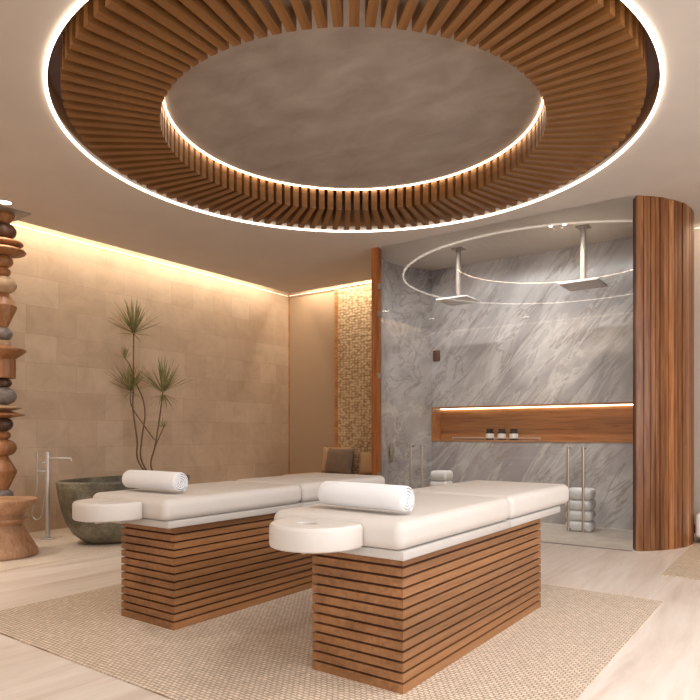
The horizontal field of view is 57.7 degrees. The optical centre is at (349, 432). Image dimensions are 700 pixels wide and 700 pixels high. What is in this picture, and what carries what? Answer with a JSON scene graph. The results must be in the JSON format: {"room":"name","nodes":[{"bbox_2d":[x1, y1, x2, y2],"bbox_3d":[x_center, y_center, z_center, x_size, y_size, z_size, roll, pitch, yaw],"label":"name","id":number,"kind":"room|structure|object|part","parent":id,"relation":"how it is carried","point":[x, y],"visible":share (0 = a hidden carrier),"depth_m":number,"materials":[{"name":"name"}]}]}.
{"room":"spa massage room","nodes":[
{"label":"spa massage room","id":0,"kind":"room"},
{"bbox_2d":[8,220,288,532],"bbox_3d":[-3.797,-0.760,7.373,0.200,3.820,9.650,0,0,36],"label":"wall","id":1,"kind":"structure","parent":0,"point":[230,422],"depth_m":8.50,"materials":[{"name":"ceramic"}]},
{"bbox_2d":[11,224,287,296],"bbox_3d":[-3.391,-2.354,7.751,0.012,0.008,7.880,0,0,36],"label":"led strip","id":2,"kind":"object","parent":1,"relation":"attached to","point":[11,224],"visible":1,"depth_m":8.46,"materials":[{"name":"beige plastic"}]},
{"bbox_2d":[290,280,370,473],"bbox_3d":[0.085,-0.760,10.317,2.610,3.820,0.320,0,0,36],"label":"wall","id":3,"kind":"structure","parent":0,"point":[312,315],"depth_m":10.48,"materials":[{"name":"beige paint"}]},
{"bbox_2d":[289,293,289,473],"bbox_3d":[-1.051,-0.680,10.962,0.013,3.660,0.013,0,0,36],"label":"trim","id":4,"kind":"structure","parent":3,"relation":"attached to","point":[289,293],"depth_m":10.96,"materials":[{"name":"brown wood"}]},
{"bbox_2d":[291,282,370,295],"bbox_3d":[-0.024,-2.354,10.176,2.520,0.008,0.014,0,0,36],"label":"led strip","id":5,"kind":"object","parent":3,"relation":"attached to","point":[368,282],"visible":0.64,"depth_m":10.40,"materials":[{"name":"beige plastic"}]},
{"bbox_2d":[335,285,337,447],"bbox_3d":[-0.219,-0.680,10.346,0.065,3.660,0.030,0,0,36],"label":"trim","id":6,"kind":"structure","parent":3,"relation":"attached to","point":[336,290],"depth_m":10.33,"materials":[{"name":"brown wood"}]},
{"bbox_2d":[0,0,699,292],"bbox_3d":[0.674,-2.335,4.816,9.380,0.050,7.920,0,0,36],"label":"ceiling","id":7,"kind":"structure","parent":0,"point":[46,176],"depth_m":6.39,"materials":[{"name":"paint"}]},
{"bbox_2d":[0,199,13,205],"bbox_3d":[-3.454,-2.307,6.350,0.170,0.006,0.170,0,0,36],"label":"recessed light","id":8,"kind":"object","parent":7,"relation":"in","point":[2,201],"visible":1,"depth_m":6.36,"materials":[{"name":"beige"}]},
{"bbox_3d":[-3.454,-2.308,6.350,0.123,0.003,0.123,0,0,-26],"label":"bulb","id":9,"kind":"part","parent":8,"relation":"part of","materials":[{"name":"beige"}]},
{"bbox_2d":[436,247,480,305],"bbox_3d":[1.360,-1.980,7.966,0.420,0.660,0.420,0,0,36],"label":"shower","id":10,"kind":"object","parent":7,"relation":"hanging from","point":[459,299],"visible":1,"depth_m":7.94,"materials":[{"name":"metal"}]},
{"bbox_3d":[1.360,-1.661,7.966,0.420,0.022,0.420,0,0,36],"label":"spray plate","id":11,"kind":"part","parent":10,"relation":"part of","materials":[{"name":"metal"}]},
{"bbox_3d":[1.360,-2.304,7.966,0.140,0.012,0.140,0,0,36],"label":"ceiling plate","id":12,"kind":"part","parent":10,"relation":"part of","materials":[{"name":"silver metal"}]},
{"bbox_2d":[559,224,607,290],"bbox_3d":[2.614,-1.980,7.114,0.420,0.660,0.420,0,0,36],"label":"shower","id":13,"kind":"object","parent":7,"relation":"hanging from","point":[583,283],"visible":1,"depth_m":7.09,"materials":[{"name":"metal"}]},
{"bbox_3d":[2.614,-2.304,7.114,0.140,0.012,0.140,0,0,36],"label":"ceiling plate","id":14,"kind":"part","parent":13,"relation":"part of","materials":[{"name":"silver metal"}]},
{"bbox_3d":[2.614,-1.661,7.114,0.420,0.022,0.420,0,0,36],"label":"spray plate","id":15,"kind":"part","parent":13,"relation":"part of","materials":[{"name":"metal"}]},
{"bbox_2d":[0,522,699,699],"bbox_3d":[0.208,1.247,4.456,10.110,0.206,9.650,0,0,36],"label":"floor","id":16,"kind":"structure","parent":0,"point":[661,660],"depth_m":4.44,"materials":[{"name":"wood"}]},
{"bbox_2d":[0,205,30,495],"bbox_3d":[-3.622,-0.580,6.646,0.424,3.460,0.424,0,0,36],"label":"sculpture","id":17,"kind":"object","parent":16,"relation":"on","point":[10,248],"visible":0.92,"depth_m":6.58,"materials":[{"name":"wood"}]},
{"bbox_3d":[-3.622,-2.304,6.646,0.380,0.012,0.380,0,0,36],"label":"ceiling plate","id":18,"kind":"part","parent":17,"relation":"part of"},
{"bbox_2d":[0,496,38,560],"bbox_3d":[-3.262,0.884,5.951,0.619,0.532,0.619,0,0,36],"label":"stool","id":19,"kind":"object","parent":16,"relation":"on","point":[16,542],"visible":1,"depth_m":5.82,"materials":[{"name":"brown wood"}]},
{"bbox_2d":[31,452,71,539],"bbox_3d":[-3.232,0.677,6.875,0.439,0.945,0.150,0,0,20],"label":"faucet","id":20,"kind":"object","parent":16,"relation":"on","point":[46,471],"visible":0.98,"depth_m":6.88,"materials":[{"name":"metal"}]},
{"bbox_3d":[-3.142,0.285,6.878,0.280,0.041,0.021,0,0,6],"label":"spout","id":21,"kind":"part","parent":20,"relation":"part of","materials":[{"name":"metal"}]},
{"bbox_2d":[55,475,189,543],"bbox_3d":[-2.426,0.820,6.912,0.880,0.660,1.520,0,0,36],"label":"bathtub","id":22,"kind":"object","parent":16,"relation":"on","point":[69,491],"visible":0.36,"depth_m":6.37,"materials":[{"name":"stone"}]},
{"bbox_2d":[105,299,190,470],"bbox_3d":[-2.553,-0.298,8.151,1.037,2.896,0.756,0,0,15],"label":"dracaena","id":23,"kind":"object","parent":16,"relation":"on","point":[131,382],"visible":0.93,"depth_m":8.13,"materials":[{"name":"plant"}]},
{"bbox_3d":[-2.650,-0.082,8.211,0.500,1.758,0.047,0,0,-6],"label":"stem","id":24,"kind":"part","parent":23,"relation":"part of","materials":[{"name":"brown plant"}]},
{"bbox_3d":[-2.593,-0.239,8.160,0.425,2.075,0.027,0,0,3],"label":"stem","id":25,"kind":"part","parent":23,"relation":"part of","materials":[{"name":"brown plant"}]},
{"bbox_3d":[-2.669,-0.226,8.156,0.362,0.639,0.027,0,0,15],"label":"stem","id":26,"kind":"part","parent":23,"relation":"part of","materials":[{"name":"brown plant"}]},
{"bbox_3d":[-2.436,0.136,8.130,0.238,1.322,0.068,0,0,-19],"label":"stem","id":27,"kind":"part","parent":23,"relation":"part of","materials":[{"name":"brown plant"}]},
{"bbox_2d":[282,472,320,475],"bbox_3d":[-0.048,0.900,9.684,1.980,0.500,0.840,0,0,36],"label":"daybed","id":28,"kind":"object","parent":16,"relation":"on","point":[310,472],"visible":0.09,"depth_m":10.19,"materials":[{"name":"beige fabric"}]},
{"bbox_2d":[321,447,350,472],"bbox_3d":[-0.224,0.436,10.229,0.541,0.424,0.192,0,0,31],"label":"cushion","id":29,"kind":"object","parent":28,"relation":"on","point":[325,451],"visible":0.16,"depth_m":10.27,"materials":[{"name":"beige fabric"}]},
{"bbox_2d":[324,448,354,473],"bbox_3d":[-0.166,0.444,9.956,0.571,0.408,0.214,0,0,42],"label":"cushion","id":30,"kind":"object","parent":28,"relation":"on","point":[339,461],"visible":0.98,"depth_m":9.85,"materials":[{"name":"brown fabric"}]},
{"bbox_2d":[358,452,370,474],"bbox_3d":[0.382,0.472,9.739,0.561,0.352,0.200,0,0,29],"label":"cushion","id":31,"kind":"object","parent":28,"relation":"on","point":[365,457],"visible":0.35,"depth_m":9.74,"materials":[{"name":"beige fabric"}]},
{"bbox_2d":[0,584,662,699],"bbox_3d":[-0.128,1.146,4.114,3.410,0.008,2.980,0,0,36],"label":"woven rug","id":32,"kind":"object","parent":16,"relation":"on","point":[263,651],"visible":0.47,"depth_m":3.37,"materials":[{"name":"beige wicker"}]},
{"bbox_2d":[72,473,384,629],"bbox_3d":[-0.745,0.751,4.579,0.745,0.781,2.575,0,0,36],"label":"massage table","id":33,"kind":"object","parent":32,"relation":"on","point":[202,552],"visible":0.9,"depth_m":3.91,"materials":[{"name":"brown wood"}]},
{"bbox_2d":[122,470,187,491],"bbox_3d":[-1.230,0.299,3.993,0.500,0.125,0.126,0,0,34],"label":"roll","id":34,"kind":"object","parent":33,"relation":"on","point":[140,479],"visible":1,"depth_m":3.91,"materials":[{"name":"white fabric"}]},
{"bbox_3d":[-0.983,0.433,4.252,0.745,0.132,1.197,0,0,36],"label":"mattress","id":35,"kind":"part","parent":33,"relation":"part of","materials":[{"name":"beige fabric"}]},
{"bbox_3d":[-0.964,0.520,4.252,0.705,0.041,1.170,0,0,36],"label":"frame","id":36,"kind":"part","parent":33,"relation":"part of","materials":[{"name":"white"}]},
{"bbox_3d":[-0.356,0.520,5.087,0.705,0.041,0.885,0,0,36],"label":"frame","id":37,"kind":"part","parent":33,"relation":"part of","materials":[{"name":"white"}]},
{"bbox_3d":[-0.306,0.430,5.181,0.745,0.138,1.084,0,0,36],"label":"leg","id":38,"kind":"part","parent":33,"relation":"part of","materials":[{"name":"beige fabric"}]},
{"bbox_2d":[269,480,568,694],"bbox_3d":[0.503,0.751,3.677,0.745,0.781,2.575,0,0,36],"label":"massage table","id":39,"kind":"object","parent":32,"relation":"on","point":[401,597],"visible":0.96,"depth_m":3.00,"materials":[{"name":"brown wood"}]},
{"bbox_2d":[318,481,414,511],"bbox_3d":[0.069,0.299,3.016,0.500,0.125,0.126,0,0,39],"label":"roll","id":40,"kind":"object","parent":39,"relation":"on","point":[348,494],"visible":1,"depth_m":2.94,"materials":[{"name":"white fabric"}]},
{"bbox_3d":[0.266,0.433,3.350,0.745,0.132,1.197,0,0,36],"label":"mattress","id":41,"kind":"part","parent":39,"relation":"part of","materials":[{"name":"beige fabric"}]},
{"bbox_3d":[0.284,0.520,3.351,0.705,0.041,1.170,0,0,36],"label":"frame","id":42,"kind":"part","parent":39,"relation":"part of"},
{"bbox_3d":[0.942,0.430,4.279,0.745,0.138,1.084,0,0,36],"label":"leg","id":43,"kind":"part","parent":39,"relation":"part of","materials":[{"name":"beige fabric"}]},
{"bbox_3d":[0.892,0.520,4.185,0.705,0.041,0.885,0,0,36],"label":"frame","id":44,"kind":"part","parent":39,"relation":"part of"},
{"bbox_2d":[371,247,381,474],"bbox_3d":[0.352,-0.580,7.996,0.100,3.460,0.194,0,0,28],"label":"wooden post","id":45,"kind":"object","parent":16,"relation":"on","point":[376,253],"visible":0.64,"depth_m":7.93,"materials":[{"name":"brown wood"}]},
{"bbox_2d":[377,283,414,487],"bbox_3d":[0.567,-0.583,7.707,0.590,3.452,0.101,0,0,38],"label":"screen","id":46,"kind":"object","parent":45,"relation":"attached to","point":[379,286],"visible":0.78,"depth_m":7.87,"materials":[{"name":"clear glass"}]},
{"bbox_3d":[0.741,0.569,7.564,0.026,0.852,0.087,0,0,36],"label":"pull handle","id":47,"kind":"part","parent":46,"relation":"part of","materials":[{"name":"grey metal"}]},
{"bbox_2d":[566,520,595,531],"bbox_3d":[2.707,1.081,7.451,0.300,0.124,0.280,0,0,32],"label":"folded towel","id":48,"kind":"object","parent":16,"relation":"on","point":[575,525],"visible":0.74,"depth_m":7.34,"materials":[{"name":"white fabric"}]},
{"bbox_2d":[566,509,595,520],"bbox_3d":[2.710,0.958,7.458,0.300,0.124,0.280,0,0,31],"label":"folded towel","id":49,"kind":"object","parent":48,"relation":"on","point":[576,515],"visible":0.77,"depth_m":7.35,"materials":[{"name":"white fabric"}]},
{"bbox_2d":[565,499,595,510],"bbox_3d":[2.709,0.834,7.461,0.300,0.124,0.280,0,0,33],"label":"folded towel","id":50,"kind":"object","parent":49,"relation":"on","point":[574,504],"visible":0.78,"depth_m":7.36,"materials":[{"name":"white fabric"}]},
{"bbox_2d":[569,487,595,499],"bbox_3d":[2.708,0.710,7.458,0.300,0.124,0.280,0,0,33],"label":"folded towel","id":51,"kind":"object","parent":50,"relation":"on","point":[574,492],"visible":0.76,"depth_m":7.36,"materials":[{"name":"white fabric"}]},
{"bbox_2d":[662,539,699,579],"bbox_3d":[4.165,1.146,5.367,2.385,0.008,2.320,0,0,36],"label":"woven mat","id":52,"kind":"object","parent":16,"relation":"on","point":[687,565],"visible":1,"depth_m":5.43,"materials":[{"name":"beige wicker"}]},
{"bbox_2d":[695,513,699,537],"bbox_3d":[4.492,0.987,6.236,1.880,0.310,0.600,0,0,36],"label":"bench","id":53,"kind":"object","parent":52,"relation":"on","point":[697,518],"visible":1,"depth_m":6.54,"materials":[{"name":"fabric"}]},
{"bbox_3d":[1.221,1.079,8.506,0.240,0.128,0.280,0,0,31],"label":"folded towel","id":54,"kind":"object","parent":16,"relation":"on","visible":0},
{"bbox_3d":[1.227,0.952,8.509,0.240,0.128,0.280,0,0,31],"label":"folded towel","id":55,"kind":"object","parent":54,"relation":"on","visible":0},
{"bbox_3d":[1.224,0.824,8.513,0.240,0.128,0.280,0,0,32],"label":"folded towel","id":56,"kind":"object","parent":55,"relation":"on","visible":0},
{"bbox_2d":[430,480,452,485],"bbox_3d":[1.225,0.696,8.509,0.240,0.128,0.280,0,0,31],"label":"folded towel","id":57,"kind":"object","parent":56,"relation":"on","point":[433,482],"visible":0.5,"depth_m":8.41,"materials":[{"name":"white fabric"}]},
{"bbox_2d":[430,470,452,480],"bbox_3d":[1.228,0.568,8.507,0.240,0.128,0.280,0,0,31],"label":"folded towel","id":58,"kind":"object","parent":57,"relation":"on","point":[439,475],"visible":1,"depth_m":8.40,"materials":[{"name":"white fabric"}]},
{"bbox_2d":[162,0,544,188],"bbox_3d":[0.024,-2.510,5.047,2.950,0.030,2.950,0,0,36],"label":"ceiling","id":59,"kind":"structure","parent":0,"point":[345,107],"depth_m":4.82,"materials":[{"name":"paint"}]},
{"bbox_2d":[44,0,663,231],"bbox_3d":[0.024,-2.406,5.047,4.428,0.237,4.428,0,0,36],"label":"ring","id":60,"kind":"object","parent":59,"relation":"attached to","point":[112,65],"visible":0.98,"depth_m":4.24,"materials":[{"name":"brown wood"}]},
{"bbox_2d":[44,62,663,226],"bbox_3d":[0.024,-2.428,5.047,4.490,0.135,4.490,0,0,36],"label":"ceiling","id":61,"kind":"structure","parent":0,"point":[649,103],"depth_m":4.96,"materials":[{"name":"brown paint"}]},
{"bbox_2d":[382,257,431,488],"bbox_3d":[0.683,-0.580,8.699,0.287,3.460,1.378,0,0,40],"label":"wall","id":62,"kind":"structure","parent":0,"point":[406,291],"depth_m":8.82,"materials":[{"name":"grey stone"}]},
{"bbox_2d":[389,442,393,460],"bbox_3d":[0.562,0.250,8.572,0.058,0.260,0.100,0,0,36],"label":"shower","id":63,"kind":"object","parent":62,"relation":"attached to","point":[391,451],"visible":1,"depth_m":8.54,"materials":[{"name":"silver metal"}]},
{"bbox_2d":[432,237,632,529],"bbox_3d":[2.468,-0.580,8.439,3.495,3.460,0.550,0,0,36],"label":"wall","id":64,"kind":"structure","parent":0,"point":[530,339],"depth_m":8.12,"materials":[{"name":"grey stone"}]},
{"bbox_2d":[433,350,439,360],"bbox_3d":[1.224,-1.095,8.994,0.110,0.150,0.018,0,0,36],"label":"control plate","id":65,"kind":"object","parent":64,"relation":"attached to","point":[436,353],"visible":1,"depth_m":8.98,"materials":[{"name":"brown metal"}]},
{"bbox_2d":[432,402,632,442],"bbox_3d":[2.477,-0.125,8.247,3.063,0.484,0.266,0,0,36],"label":"wall niche","id":66,"kind":"object","parent":64,"relation":"attached to","point":[608,422],"visible":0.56,"depth_m":8.34,"materials":[{"name":"brown wood"}]},
{"bbox_2d":[452,437,543,440],"bbox_3d":[1.980,0.081,8.587,1.260,0.038,0.136,0,0,36],"label":"glass tray","id":67,"kind":"object","parent":66,"relation":"in","point":[452,437],"visible":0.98,"depth_m":8.36,"materials":[{"name":"glass"}]},
{"bbox_2d":[486,429,493,439],"bbox_3d":[1.905,0.017,8.646,0.114,0.152,0.114,0,0,36],"label":"jar","id":68,"kind":"object","parent":67,"relation":"on","point":[489,434],"visible":0.99,"depth_m":8.60,"materials":[{"name":"white glass"}]},
{"bbox_2d":[498,429,505,439],"bbox_3d":[2.043,0.017,8.544,0.114,0.152,0.114,0,0,36],"label":"jar","id":69,"kind":"object","parent":67,"relation":"on","point":[501,434],"visible":0.95,"depth_m":8.50,"materials":[{"name":"white glass"}]},
{"bbox_2d":[509,429,517,439],"bbox_3d":[2.179,0.017,8.445,0.114,0.152,0.114,0,0,36],"label":"jar","id":70,"kind":"object","parent":67,"relation":"on","point":[513,434],"visible":0.98,"depth_m":8.40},
{"bbox_2d":[633,195,693,550],"bbox_3d":[3.350,-0.580,6.608,0.344,3.460,1.412,0,0,44],"label":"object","id":71,"kind":"structure","parent":0,"point":[663,228],"depth_m":6.25,"materials":[{"name":"brown wood"}]},
{"bbox_2d":[541,541,631,550],"bbox_3d":[1.525,1.147,7.054,3.000,0.006,0.030,0,0,36],"label":"trim","id":72,"kind":"structure","parent":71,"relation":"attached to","point":[541,541],"depth_m":6.41,"materials":[{"name":"grey metal"}]},
{"bbox_2d":[421,445,570,530],"bbox_3d":[1.551,-0.583,6.981,1.850,3.452,0.099,0,0,36],"label":"screen","id":73,"kind":"object","parent":72,"relation":"on","point":[422,446],"visible":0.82,"depth_m":6.44,"materials":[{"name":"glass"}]},
{"bbox_3d":[0.860,0.569,7.477,0.026,0.852,0.087,0,0,36],"label":"pull handle","id":74,"kind":"part","parent":73,"relation":"part of","materials":[{"name":"grey metal"}]},
{"bbox_3d":[2.234,0.569,6.477,0.026,0.852,0.087,0,0,36],"label":"pull handle","id":75,"kind":"part","parent":73,"relation":"part of","materials":[{"name":"grey metal"}]},
{"bbox_2d":[582,447,585,531],"bbox_3d":[2.512,-0.583,6.282,0.525,3.452,0.099,0,0,36],"label":"screen","id":76,"kind":"object","parent":72,"relation":"on","point":[583,448],"visible":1,"depth_m":6.36,"materials":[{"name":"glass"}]},
{"bbox_2d":[694,223,699,523],"bbox_3d":[5.502,-0.760,6.385,3.822,3.820,0.300,0,0,36],"label":"wall","id":77,"kind":"structure","parent":0,"point":[696,231],"depth_m":7.30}
]}

